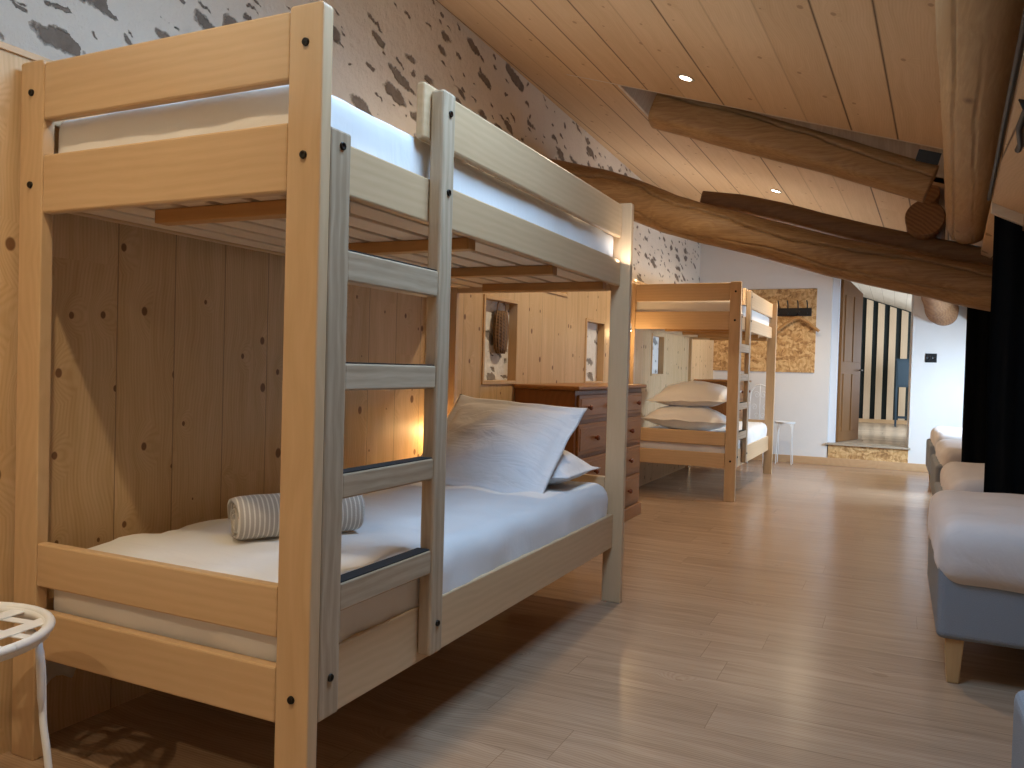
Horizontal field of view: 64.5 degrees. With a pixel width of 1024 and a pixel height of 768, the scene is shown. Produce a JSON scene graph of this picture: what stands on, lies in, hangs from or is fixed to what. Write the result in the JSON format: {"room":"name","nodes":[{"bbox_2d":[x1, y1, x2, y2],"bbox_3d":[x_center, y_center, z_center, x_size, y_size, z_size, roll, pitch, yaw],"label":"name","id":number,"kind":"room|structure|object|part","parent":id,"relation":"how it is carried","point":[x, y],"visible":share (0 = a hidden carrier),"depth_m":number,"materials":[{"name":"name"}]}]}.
{"room":"hostel dormitory room","nodes":[
{"label":"hostel dormitory room","id":0,"kind":"room"},
{"bbox_2d":[0,0,700,283],"bbox_3d":[-0.510,-0.859,4.566,0.300,3.500,11.659,2,1,27],"label":"wall","id":1,"kind":"structure","parent":0,"point":[382,49],"depth_m":4.03,"materials":[{"name":"stone"}]},
{"bbox_2d":[0,41,645,283],"bbox_3d":[-0.293,-0.845,4.463,0.461,0.017,11.650,2,1,25],"label":"trim","id":2,"kind":"structure","parent":1,"relation":"attached to","point":[10,48],"depth_m":2.00,"materials":[{"name":"brown wood"}]},
{"bbox_2d":[0,49,713,754],"bbox_3d":[-0.125,0.038,4.389,0.022,1.735,11.650,2,1,25],"label":"cladding","id":3,"kind":"object","parent":1,"relation":"attached to","point":[166,381],"visible":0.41,"depth_m":2.46,"materials":[{"name":"brown wood"}]},
{"bbox_2d":[484,300,508,379],"bbox_3d":[-0.128,-0.239,4.499,0.055,0.447,0.400,2,1,25],"label":"niche","id":4,"kind":"object","parent":3,"relation":"in","point":[496,365],"visible":0.29,"depth_m":4.48,"materials":[{"name":"stone"}]},
{"bbox_2d":[493,301,508,353],"bbox_3d":[-0.062,-0.324,4.506,0.060,0.312,0.159,2,1,25],"label":"wicker basket","id":5,"kind":"object","parent":4,"relation":"attached to","point":[501,321],"visible":0.92,"depth_m":4.46,"materials":[{"name":"brown wicker"}]},
{"bbox_2d":[481,294,518,384],"bbox_3d":[-0.083,-0.238,4.478,0.058,0.477,0.430,2,1,25],"label":"trim","id":6,"kind":"structure","parent":3,"relation":"attached to","point":[513,304],"depth_m":4.64,"materials":[{"name":"brown wood"}]},
{"bbox_2d":[547,292,567,296],"bbox_3d":[0.263,-0.695,5.168,0.058,0.250,0.400,2,1,25],"label":"trim","id":7,"kind":"structure","parent":3,"relation":"attached to","point":[565,294],"depth_m":5.23,"materials":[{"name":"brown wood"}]},
{"bbox_2d":[586,322,597,380],"bbox_3d":[0.533,-0.233,5.888,0.055,0.434,0.375,2,1,25],"label":"niche","id":8,"kind":"object","parent":3,"relation":"in","point":[592,329],"visible":0.34,"depth_m":5.93,"materials":[{"name":"stone"}]},
{"bbox_2d":[584,318,605,382],"bbox_3d":[0.577,-0.232,5.867,0.058,0.464,0.405,2,1,25],"label":"trim","id":9,"kind":"structure","parent":3,"relation":"attached to","point":[601,324],"depth_m":6.03,"materials":[{"name":"brown wood"}]},
{"bbox_2d":[652,336,658,373],"bbox_3d":[1.263,-0.266,7.420,0.055,0.351,0.390,2,1,25],"label":"niche","id":10,"kind":"object","parent":3,"relation":"in","point":[655,339],"visible":0.36,"depth_m":7.49,"materials":[{"name":"stone"}]},
{"bbox_2d":[651,333,664,375],"bbox_3d":[1.307,-0.265,7.399,0.058,0.381,0.420,2,1,25],"label":"trim","id":11,"kind":"structure","parent":3,"relation":"attached to","point":[661,349],"depth_m":7.56,"materials":[{"name":"brown wood"}]},
{"bbox_2d":[549,159,991,311],"bbox_3d":[1.551,-0.989,5.193,3.210,1.169,0.313,2,1,25],"label":"wooden beam","id":12,"kind":"structure","parent":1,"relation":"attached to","point":[956,282],"depth_m":5.01,"materials":[{"name":"brown wood"}]},
{"bbox_2d":[0,460,1023,767],"bbox_3d":[1.526,1.018,3.622,5.000,0.100,11.670,2,1,25],"label":"floor","id":13,"kind":"structure","parent":0,"point":[788,623],"depth_m":2.72,"materials":[{"name":"brown wood"}]},
{"bbox_2d":[0,602,55,767],"bbox_3d":[-1.125,0.707,1.581,0.404,0.456,0.404,3,2,44],"label":"metal stool","id":14,"kind":"object","parent":13,"relation":"on","point":[32,616],"visible":1,"depth_m":1.60,"materials":[{"name":"white metal"}]},
{"bbox_3d":[-0.951,0.721,1.627,0.147,0.436,0.049,2,1,31],"label":"leg","id":15,"kind":"part","parent":14,"relation":"part of","materials":[{"name":"white paint"}]},
{"bbox_2d":[11,1,633,767],"bbox_3d":[-0.363,0.077,2.746,0.930,1.712,2.086,2,1,25],"label":"bunk bed","id":16,"kind":"object","parent":13,"relation":"on","point":[339,214],"visible":0.89,"depth_m":1.88,"materials":[{"name":"brown wood"}]},
{"bbox_3d":[-1.183,0.070,2.004,0.085,1.712,0.032,2,1,25],"label":"post","id":17,"kind":"part","parent":16,"relation":"part of","materials":[{"name":"brown wood"}]},
{"bbox_3d":[-0.748,0.610,2.934,0.025,0.144,2.012,2,1,25],"label":"rail","id":18,"kind":"part","parent":16,"relation":"part of","materials":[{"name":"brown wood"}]},
{"bbox_2d":[46,660,75,683],"bbox_3d":[-1.138,0.693,2.157,0.024,0.178,0.260,2,1,25],"label":"sheet","id":19,"kind":"object","parent":16,"relation":"hanging from","point":[53,669],"visible":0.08,"depth_m":2.09,"materials":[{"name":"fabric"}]},
{"bbox_3d":[-0.711,-0.715,2.906,0.025,0.140,2.012,2,1,25],"label":"guard rail","id":20,"kind":"part","parent":16,"relation":"part of","materials":[{"name":"wood"}]},
{"bbox_3d":[-0.717,-0.495,2.911,0.025,0.110,2.012,2,1,25],"label":"rail","id":21,"kind":"part","parent":16,"relation":"part of","materials":[{"name":"brown wood"}]},
{"bbox_3d":[-0.424,0.098,1.643,0.085,1.712,0.032,2,1,25],"label":"post","id":22,"kind":"part","parent":16,"relation":"part of","materials":[{"name":"brown wood"}]},
{"bbox_2d":[54,481,607,661],"bbox_3d":[-0.374,0.518,2.752,0.838,0.236,2.027,2,1,25],"label":"mattress","id":23,"kind":"object","parent":16,"relation":"on","point":[485,529],"visible":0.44,"depth_m":2.22,"materials":[{"name":"white fabric"}]},
{"bbox_2d":[227,493,364,539],"bbox_3d":[-0.588,0.356,2.228,0.357,0.114,0.126,1,1,-31],"label":"rolled towel","id":24,"kind":"object","parent":23,"relation":"on","point":[251,516],"visible":0.51,"depth_m":2.14,"materials":[{"name":"fabric"}]},
{"bbox_2d":[421,394,587,493],"bbox_3d":[-0.065,0.248,3.376,0.638,0.384,0.441,2,1,25],"label":"pillow","id":25,"kind":"object","parent":23,"relation":"on","point":[497,445],"visible":0.84,"depth_m":3.28,"materials":[{"name":"white fabric"}]},
{"bbox_2d":[548,450,599,484],"bbox_3d":[0.009,0.322,3.475,0.660,0.192,0.370,2,1,25],"label":"pillow","id":26,"kind":"object","parent":23,"relation":"on","point":[569,467],"visible":0.17,"depth_m":3.31,"materials":[{"name":"white fabric"}]},
{"bbox_2d":[58,85,612,256],"bbox_3d":[-0.345,-0.559,2.731,0.786,0.193,2.010,2,1,25],"label":"mattress","id":27,"kind":"object","parent":16,"relation":"on","point":[369,134],"visible":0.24,"depth_m":1.90,"materials":[{"name":"white fabric"}]},
{"bbox_3d":[-0.304,0.056,3.851,0.085,1.712,0.032,2,1,25],"label":"post","id":28,"kind":"part","parent":16,"relation":"part of","materials":[{"name":"brown wood"}]},
{"bbox_3d":[-0.011,0.638,2.583,0.025,0.144,2.012,2,1,25],"label":"rail","id":29,"kind":"part","parent":16,"relation":"part of","materials":[{"name":"brown wood"}]},
{"bbox_3d":[0.020,-0.468,2.560,0.025,0.110,2.012,2,1,25],"label":"rail","id":30,"kind":"part","parent":16,"relation":"part of","materials":[{"name":"brown wood"}]},
{"bbox_3d":[0.115,-0.689,2.741,0.025,0.140,1.600,2,1,25],"label":"guard rail","id":31,"kind":"part","parent":16,"relation":"part of","materials":[{"name":"brown wood"}]},
{"bbox_3d":[0.455,0.084,3.490,0.085,1.712,0.032,2,1,25],"label":"post","id":32,"kind":"part","parent":16,"relation":"part of","materials":[{"name":"brown wood"}]},
{"bbox_2d":[514,383,646,521],"bbox_3d":[0.470,0.454,5.150,0.418,0.905,1.336,2,1,25],"label":"dresser","id":33,"kind":"object","parent":13,"relation":"on","point":[587,442],"visible":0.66,"depth_m":4.78,"materials":[{"name":"brown wood"}]},
{"bbox_3d":[0.499,0.132,4.793,0.020,0.143,0.607,2,1,25],"label":"drawer","id":34,"kind":"part","parent":33,"relation":"part of","materials":[{"name":"brown wood"}]},
{"bbox_3d":[0.627,0.312,5.075,0.020,0.173,1.222,2,1,25],"label":"drawer","id":35,"kind":"part","parent":33,"relation":"part of","materials":[{"name":"brown wood"}]},
{"bbox_3d":[0.621,0.509,5.079,0.020,0.173,1.222,2,1,25],"label":"drawer","id":36,"kind":"part","parent":33,"relation":"part of","materials":[{"name":"brown wood"}]},
{"bbox_3d":[0.615,0.713,5.083,0.020,0.188,1.222,2,1,25],"label":"drawer","id":37,"kind":"part","parent":33,"relation":"part of","materials":[{"name":"brown wood"}]},
{"bbox_3d":[0.764,0.128,5.349,0.020,0.143,0.607,2,1,25],"label":"drawer","id":38,"kind":"part","parent":33,"relation":"part of","materials":[{"name":"brown wood"}]},
{"bbox_2d":[629,281,777,501],"bbox_3d":[1.778,0.040,7.408,0.930,1.712,2.086,2,1,25],"label":"bunk bed","id":39,"kind":"object","parent":13,"relation":"on","point":[732,326],"visible":0.88,"depth_m":6.51,"materials":[{"name":"brown wood"}]},
{"bbox_3d":[0.958,0.033,6.666,0.085,1.712,0.032,2,1,25],"label":"post","id":40,"kind":"part","parent":39,"relation":"part of","materials":[{"name":"brown wood"}]},
{"bbox_3d":[1.424,-0.532,7.573,0.025,0.110,2.012,2,1,25],"label":"rail","id":41,"kind":"part","parent":39,"relation":"part of","materials":[{"name":"brown wood"}]},
{"bbox_3d":[1.837,0.019,8.513,0.085,1.712,0.032,2,1,25],"label":"post","id":42,"kind":"part","parent":39,"relation":"part of","materials":[{"name":"brown wood"}]},
{"bbox_2d":[636,301,768,325],"bbox_3d":[1.797,-0.596,7.393,0.786,0.193,2.010,2,1,25],"label":"mattress","id":43,"kind":"object","parent":39,"relation":"on","point":[642,306],"visible":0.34,"depth_m":6.53,"materials":[{"name":"white fabric"}]},
{"bbox_2d":[640,421,766,452],"bbox_3d":[1.767,0.481,7.414,0.838,0.236,2.027,2,1,25],"label":"mattress","id":44,"kind":"object","parent":39,"relation":"on","point":[756,430],"visible":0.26,"depth_m":6.61,"materials":[{"name":"white fabric"}]},
{"bbox_2d":[641,406,725,430],"bbox_3d":[1.473,0.279,6.770,0.744,0.224,0.480,3,2,23],"label":"pillow","id":45,"kind":"object","parent":44,"relation":"on","point":[674,417],"visible":0.86,"depth_m":6.61,"materials":[{"name":"white fabric"}]},
{"bbox_2d":[647,381,741,406],"bbox_3d":[1.531,0.086,6.819,0.702,0.226,0.473,2,1,28],"label":"pillow","id":46,"kind":"object","parent":45,"relation":"on","point":[689,393],"visible":0.86,"depth_m":6.67,"materials":[{"name":"white fabric"}]},
{"bbox_3d":[1.717,0.061,6.305,0.085,1.712,0.032,2,1,25],"label":"post","id":47,"kind":"part","parent":39,"relation":"part of","materials":[{"name":"brown wood"}]},
{"bbox_3d":[2.131,0.601,7.245,0.025,0.144,2.012,2,1,25],"label":"rail","id":48,"kind":"part","parent":39,"relation":"part of","materials":[{"name":"brown wood"}]},
{"bbox_3d":[2.161,-0.505,7.222,0.025,0.110,2.012,2,1,25],"label":"rail","id":49,"kind":"part","parent":39,"relation":"part of","materials":[{"name":"brown wood"}]},
{"bbox_3d":[2.256,-0.726,7.404,0.025,0.140,1.600,2,1,25],"label":"guard rail","id":50,"kind":"part","parent":39,"relation":"part of","materials":[{"name":"brown wood"}]},
{"bbox_3d":[2.596,0.048,8.152,0.085,1.712,0.032,2,1,25],"label":"post","id":51,"kind":"part","parent":39,"relation":"part of","materials":[{"name":"brown wood"}]},
{"bbox_2d":[694,379,751,418],"bbox_3d":[2.359,0.416,9.063,0.466,0.925,0.996,2,1,25],"label":"dresser","id":52,"kind":"object","parent":13,"relation":"on","point":[721,408],"visible":0.16,"depth_m":8.63,"materials":[{"name":"brown wood"}]},
{"bbox_3d":[2.538,0.272,8.977,0.020,0.178,0.882,2,1,25],"label":"drawer","id":53,"kind":"part","parent":52,"relation":"part of","materials":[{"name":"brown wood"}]},
{"bbox_2d":[746,384,765,465],"bbox_3d":[2.705,0.446,8.978,0.257,0.890,0.301,2,1,29],"label":"metal chair","id":54,"kind":"object","parent":13,"relation":"on","point":[760,385],"visible":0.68,"depth_m":9.09,"materials":[{"name":"white metal"}]},
{"bbox_3d":[2.777,0.225,9.088,0.009,0.427,0.027,2,1,29],"label":"rod","id":55,"kind":"part","parent":54,"relation":"part of","materials":[{"name":"white paint"}]},
{"bbox_2d":[775,421,795,463],"bbox_3d":[3.046,0.655,9.059,0.220,0.474,0.220,3,2,39],"label":"metal stool","id":56,"kind":"object","parent":13,"relation":"on","point":[777,422],"visible":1,"depth_m":9.02,"materials":[{"name":"white metal"}]},
{"bbox_3d":[2.963,0.663,9.010,0.069,0.454,0.039,2,1,3],"label":"leg","id":57,"kind":"part","parent":56,"relation":"part of","materials":[{"name":"white paint"}]},
{"bbox_3d":[2.998,0.662,9.140,0.022,0.455,0.072,2,1,25],"label":"leg","id":58,"kind":"part","parent":56,"relation":"part of","materials":[{"name":"white paint"}]},
{"bbox_3d":[3.129,0.666,9.108,0.069,0.454,0.039,2,1,3],"label":"leg","id":59,"kind":"part","parent":56,"relation":"part of","materials":[{"name":"white paint"}]},
{"bbox_3d":[3.095,0.668,8.978,0.022,0.455,0.072,2,1,25],"label":"leg","id":60,"kind":"part","parent":56,"relation":"part of","materials":[{"name":"white paint"}]},
{"bbox_2d":[926,439,935,481],"bbox_3d":[4.751,0.776,7.108,1.980,0.418,0.900,2,1,25],"label":"bed","id":61,"kind":"object","parent":13,"relation":"on","point":[930,449],"visible":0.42,"depth_m":7.24,"materials":[{"name":"grey fabric"}]},
{"bbox_2d":[930,426,961,450],"bbox_3d":[4.733,0.551,7.111,1.882,0.253,0.971,2,1,25],"label":"duvet","id":62,"kind":"object","parent":61,"relation":"on","point":[938,433],"visible":0.27,"depth_m":7.10,"materials":[{"name":"beige fabric"}]},
{"bbox_2d":[930,454,942,494],"bbox_3d":[3.959,0.788,5.491,1.980,0.418,0.900,2,1,25],"label":"bed","id":63,"kind":"object","parent":13,"relation":"on","point":[936,467],"visible":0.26,"depth_m":5.76,"materials":[{"name":"grey fabric"}]},
{"bbox_2d":[936,439,961,465],"bbox_3d":[3.941,0.562,5.495,1.881,0.253,0.968,2,1,25],"label":"duvet","id":64,"kind":"object","parent":63,"relation":"on","point":[947,450],"visible":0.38,"depth_m":5.52,"materials":[{"name":"beige fabric"}]},
{"bbox_2d":[933,482,942,494],"bbox_3d":[3.097,0.799,3.797,1.980,0.418,0.900,2,1,25],"label":"bed","id":65,"kind":"object","parent":13,"relation":"on","point":[937,487],"visible":0.04,"depth_m":4.44,"materials":[{"name":"grey fabric"}]},
{"bbox_2d":[940,462,984,491],"bbox_3d":[3.078,0.573,3.801,1.884,0.253,0.972,2,1,25],"label":"duvet","id":66,"kind":"object","parent":65,"relation":"on","point":[959,476],"visible":0.31,"depth_m":3.95,"materials":[{"name":"beige fabric"}]},
{"bbox_2d":[927,538,1023,683],"bbox_3d":[2.482,0.806,2.645,1.980,0.418,0.900,2,1,25],"label":"bed","id":67,"kind":"object","parent":13,"relation":"on","point":[990,616],"visible":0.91,"depth_m":2.62,"materials":[{"name":"grey fabric"}]},
{"bbox_3d":[1.460,0.911,2.683,0.057,0.150,0.057,2,1,25],"label":"leg","id":68,"kind":"part","parent":67,"relation":"part of","materials":[{"name":"brown wood"}]},
{"bbox_2d":[928,490,1023,593],"bbox_3d":[2.448,0.578,2.657,1.918,0.253,0.971,2,1,25],"label":"mattress","id":69,"kind":"object","parent":67,"relation":"on","point":[977,538],"visible":1,"depth_m":2.62,"materials":[{"name":"beige fabric"}]},
{"bbox_2d":[1011,690,1023,767],"bbox_3d":[1.620,0.821,0.746,1.900,0.418,0.900,2,1,25],"label":"bed base","id":70,"kind":"object","parent":13,"relation":"on","point":[1018,715],"visible":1,"depth_m":1.48,"materials":[{"name":"grey fabric"}]},
{"bbox_2d":[436,0,982,246],"bbox_3d":[0.583,-1.710,4.039,3.455,1.767,11.858,2,1,29],"label":"ceiling","id":71,"kind":"structure","parent":0,"point":[864,66],"depth_m":4.04,"materials":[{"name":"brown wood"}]},
{"bbox_2d":[677,74,693,81],"bbox_3d":[0.917,-1.612,4.274,0.089,0.032,0.094,2,1,12],"label":"recessed light","id":72,"kind":"object","parent":71,"relation":"in","point":[686,78],"visible":1,"depth_m":4.27,"materials":[{"name":"silver metal"}]},
{"bbox_2d":[770,189,781,192],"bbox_3d":[2.025,-1.479,6.218,0.089,0.032,0.094,2,1,12],"label":"recessed light","id":73,"kind":"object","parent":71,"relation":"in","point":[772,190],"visible":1,"depth_m":6.21,"materials":[{"name":"silver metal"}]},
{"bbox_2d":[700,243,966,463],"bbox_3d":[4.168,-0.569,8.931,4.900,3.000,0.250,2,1,25],"label":"wall","id":74,"kind":"structure","parent":0,"point":[937,389],"depth_m":9.13,"materials":[{"name":"white paint"}]},
{"bbox_2d":[713,289,816,372],"bbox_3d":[2.894,-0.619,9.389,1.175,0.950,0.015,2,1,25],"label":"board panel","id":75,"kind":"object","parent":74,"relation":"attached to","point":[795,342],"visible":0.54,"depth_m":9.26,"materials":[{"name":"beige wood"}]},
{"bbox_2d":[777,300,811,315],"bbox_3d":[3.166,-0.862,9.213,0.450,0.178,0.067,2,1,25],"label":"coat rack","id":76,"kind":"object","parent":75,"relation":"attached to","point":[787,311],"visible":0.98,"depth_m":9.20,"materials":[{"name":"black metal"}]},
{"bbox_2d":[777,311,819,331],"bbox_3d":[3.226,-0.705,9.153,0.482,0.246,0.040,2,1,25],"label":"hanger","id":77,"kind":"object","parent":76,"relation":"hanging from","point":[813,326],"visible":1,"depth_m":9.13,"materials":[{"name":"brown wood"}]},
{"bbox_2d":[751,454,927,471],"bbox_3d":[3.876,0.881,8.935,3.870,0.085,0.014,2,1,25],"label":"baseboard","id":78,"kind":"structure","parent":74,"relation":"attached to","point":[781,458],"depth_m":8.99,"materials":[{"name":"brown wood"}]},
{"bbox_2d":[835,279,862,441],"bbox_3d":[3.958,-0.287,9.451,0.086,1.895,0.700,3,2,40],"label":"door","id":79,"kind":"structure","parent":74,"relation":"in","point":[851,301],"depth_m":9.38,"materials":[{"name":"brown wood"}]},
{"bbox_3d":[3.847,0.214,9.347,0.009,0.660,0.240,3,2,40],"label":"panel","id":80,"kind":"part","parent":79,"relation":"part of","materials":[{"name":"brown wood"}]},
{"bbox_3d":[3.871,-0.636,9.329,0.009,0.760,0.240,3,2,40],"label":"panel","id":81,"kind":"part","parent":79,"relation":"part of","materials":[{"name":"brown wood"}]},
{"bbox_3d":[4.042,0.214,9.575,0.009,0.660,0.240,3,2,40],"label":"panel","id":82,"kind":"part","parent":79,"relation":"part of","materials":[{"name":"brown wood"}]},
{"bbox_3d":[4.066,-0.635,9.557,0.009,0.760,0.240,3,2,40],"label":"panel","id":83,"kind":"part","parent":79,"relation":"part of","materials":[{"name":"brown wood"}]},
{"bbox_2d":[828,445,907,462],"bbox_3d":[3.962,0.766,9.037,0.810,0.145,0.254,2,1,25],"label":"step riser","id":84,"kind":"structure","parent":74,"relation":"attached to","point":[834,451],"depth_m":8.92,"materials":[{"name":"beige wood"}]},
{"bbox_2d":[825,442,909,449],"bbox_3d":[3.957,0.683,9.030,0.860,0.020,0.290,2,1,25],"label":"step tread","id":85,"kind":"structure","parent":84,"relation":"on","point":[827,443],"depth_m":8.96,"materials":[{"name":"brown wood"}]},
{"bbox_2d":[828,278,913,446],"bbox_3d":[3.992,-0.261,9.028,0.820,1.870,0.130,2,1,25],"label":"door frame","id":86,"kind":"structure","parent":74,"relation":"attached to","point":[836,281],"depth_m":9.13,"materials":[{"name":"white paint"}]},
{"bbox_2d":[925,353,936,362],"bbox_3d":[4.468,-0.277,8.643,0.110,0.096,0.017,2,1,25],"label":"wall socket","id":87,"kind":"object","parent":74,"relation":"attached to","point":[930,358],"visible":1,"depth_m":8.64,"materials":[{"name":"black plastic"}]},
{"bbox_2d":[841,422,906,445],"bbox_3d":[5.105,0.707,11.352,2.800,0.100,4.890,2,1,25],"label":"floor","id":88,"kind":"structure","parent":0,"point":[869,433],"depth_m":10.75,"materials":[{"name":"beige wood"}]},
{"bbox_2d":[859,299,908,423],"bbox_3d":[6.493,-0.423,13.147,2.113,2.163,0.060,2,1,25],"label":"slatted screen","id":89,"kind":"object","parent":88,"relation":"on","point":[881,307],"visible":0.35,"depth_m":13.32,"materials":[{"name":"brown wood"}]},
{"bbox_3d":[6.492,0.629,13.156,2.050,0.060,0.060,2,1,25],"label":"rail","id":90,"kind":"part","parent":89,"relation":"part of","materials":[{"name":"brown wood"}]},
{"bbox_2d":[894,359,908,426],"bbox_3d":[6.047,0.137,12.495,0.270,1.045,0.328,2,1,25],"label":"chair","id":91,"kind":"object","parent":88,"relation":"on","point":[902,365],"visible":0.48,"depth_m":12.38,"materials":[{"name":"blue paint"}]},
{"bbox_3d":[5.885,0.352,12.429,0.030,0.610,0.030,2,1,25],"label":"leg","id":92,"kind":"part","parent":91,"relation":"part of","materials":[{"name":"blue paint"}]},
{"bbox_3d":[5.991,-0.159,12.355,0.210,0.360,0.007,2,1,25],"label":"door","id":93,"kind":"part","parent":91,"relation":"part of","materials":[{"name":"blue paint"}]},
{"bbox_2d":[852,282,911,311],"bbox_3d":[5.049,-1.374,11.302,2.800,1.030,4.800,2,1,25],"label":"ceiling","id":94,"kind":"structure","parent":0,"point":[900,300],"depth_m":12.03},
{"bbox_2d":[859,297,910,420],"bbox_3d":[6.120,-0.809,13.483,2.900,3.400,0.150,2,1,25],"label":"wall","id":95,"kind":"structure","parent":0,"point":[875,306],"depth_m":13.40,"materials":[{"name":"black paint"}]},
{"bbox_2d":[966,53,1023,319],"bbox_3d":[2.774,-0.345,3.007,2.313,1.186,11.650,2,1,25],"label":"ceiling","id":96,"kind":"structure","parent":0,"point":[1008,192],"depth_m":3.04,"materials":[{"name":"brown wood"}]},
{"bbox_2d":[700,191,992,265],"bbox_3d":[2.174,-0.958,5.110,1.976,0.643,0.124,2,1,25],"label":"log","id":97,"kind":"object","parent":96,"relation":"on","point":[801,217],"visible":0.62,"depth_m":5.10,"materials":[{"name":"brown wood"}]},
{"bbox_2d":[905,202,958,325],"bbox_3d":[3.498,-0.854,6.732,0.310,0.501,4.427,2,1,30],"label":"log","id":98,"kind":"object","parent":97,"relation":"on","point":[922,221],"visible":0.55,"depth_m":4.83,"materials":[{"name":"brown wood"}]},
{"bbox_2d":[917,185,939,204],"bbox_3d":[2.537,-1.114,4.946,0.130,0.142,0.447,2,1,25],"label":"block","id":99,"kind":"object","parent":98,"relation":"on","point":[933,195],"visible":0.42,"depth_m":4.74,"materials":[{"name":"brown wood"}]},
{"bbox_2d":[935,0,1023,244],"bbox_3d":[0.992,-1.127,1.649,0.262,0.638,7.302,2,1,29],"label":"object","id":100,"kind":"structure","parent":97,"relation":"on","point":[976,40],"depth_m":2.65,"materials":[{"name":"brown wood"}]},
{"bbox_2d":[648,93,938,202],"bbox_3d":[1.533,-1.360,4.559,1.552,0.752,0.224,2,1,25],"label":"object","id":101,"kind":"structure","parent":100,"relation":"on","point":[739,130],"depth_m":4.47,"materials":[{"name":"brown wood"}]},
{"bbox_2d":[915,149,941,164],"bbox_3d":[2.133,-1.162,4.153,0.121,0.086,0.027,2,1,25],"label":"bracket","id":102,"kind":"object","parent":101,"relation":"attached to","point":[925,156],"visible":1,"depth_m":4.15,"materials":[{"name":"black metal"}]},
{"bbox_2d":[961,307,989,462],"bbox_3d":[3.639,-0.019,4.807,1.678,1.442,0.052,2,1,25],"label":"curtain","id":103,"kind":"object","parent":96,"relation":"hanging from","point":[978,321],"visible":0.23,"depth_m":5.14,"materials":[{"name":"black fabric"}]},
{"bbox_2d":[987,10,1023,200],"bbox_3d":[1.175,-0.843,1.853,0.017,0.112,3.805,2,1,28],"label":"cable","id":104,"kind":"object","parent":96,"relation":"attached to","point":[1020,43],"visible":1,"depth_m":2.37,"materials":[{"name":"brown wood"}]},
{"bbox_2d":[991,201,1023,225],"bbox_3d":[2.898,-0.288,3.158,1.815,0.960,0.030,2,1,25],"label":"trim","id":105,"kind":"structure","parent":96,"relation":"attached to","point":[1015,217],"depth_m":3.50,"materials":[{"name":"beige wood"}]},
{"bbox_2d":[984,215,1023,494],"bbox_3d":[2.862,-0.003,3.205,1.703,1.432,0.049,2,1,25],"label":"curtain","id":106,"kind":"object","parent":105,"relation":"hanging from","point":[1004,437],"visible":0.79,"depth_m":3.54,"materials":[{"name":"black fabric"}]},
{"bbox_2d":[1015,99,1023,152],"bbox_3d":[1.563,-0.787,2.487,0.035,0.065,0.447,2,1,30],"label":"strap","id":107,"kind":"object","parent":96,"relation":"hanging from","point":[1020,124],"visible":0.98,"depth_m":2.45,"materials":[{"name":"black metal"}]}
]}

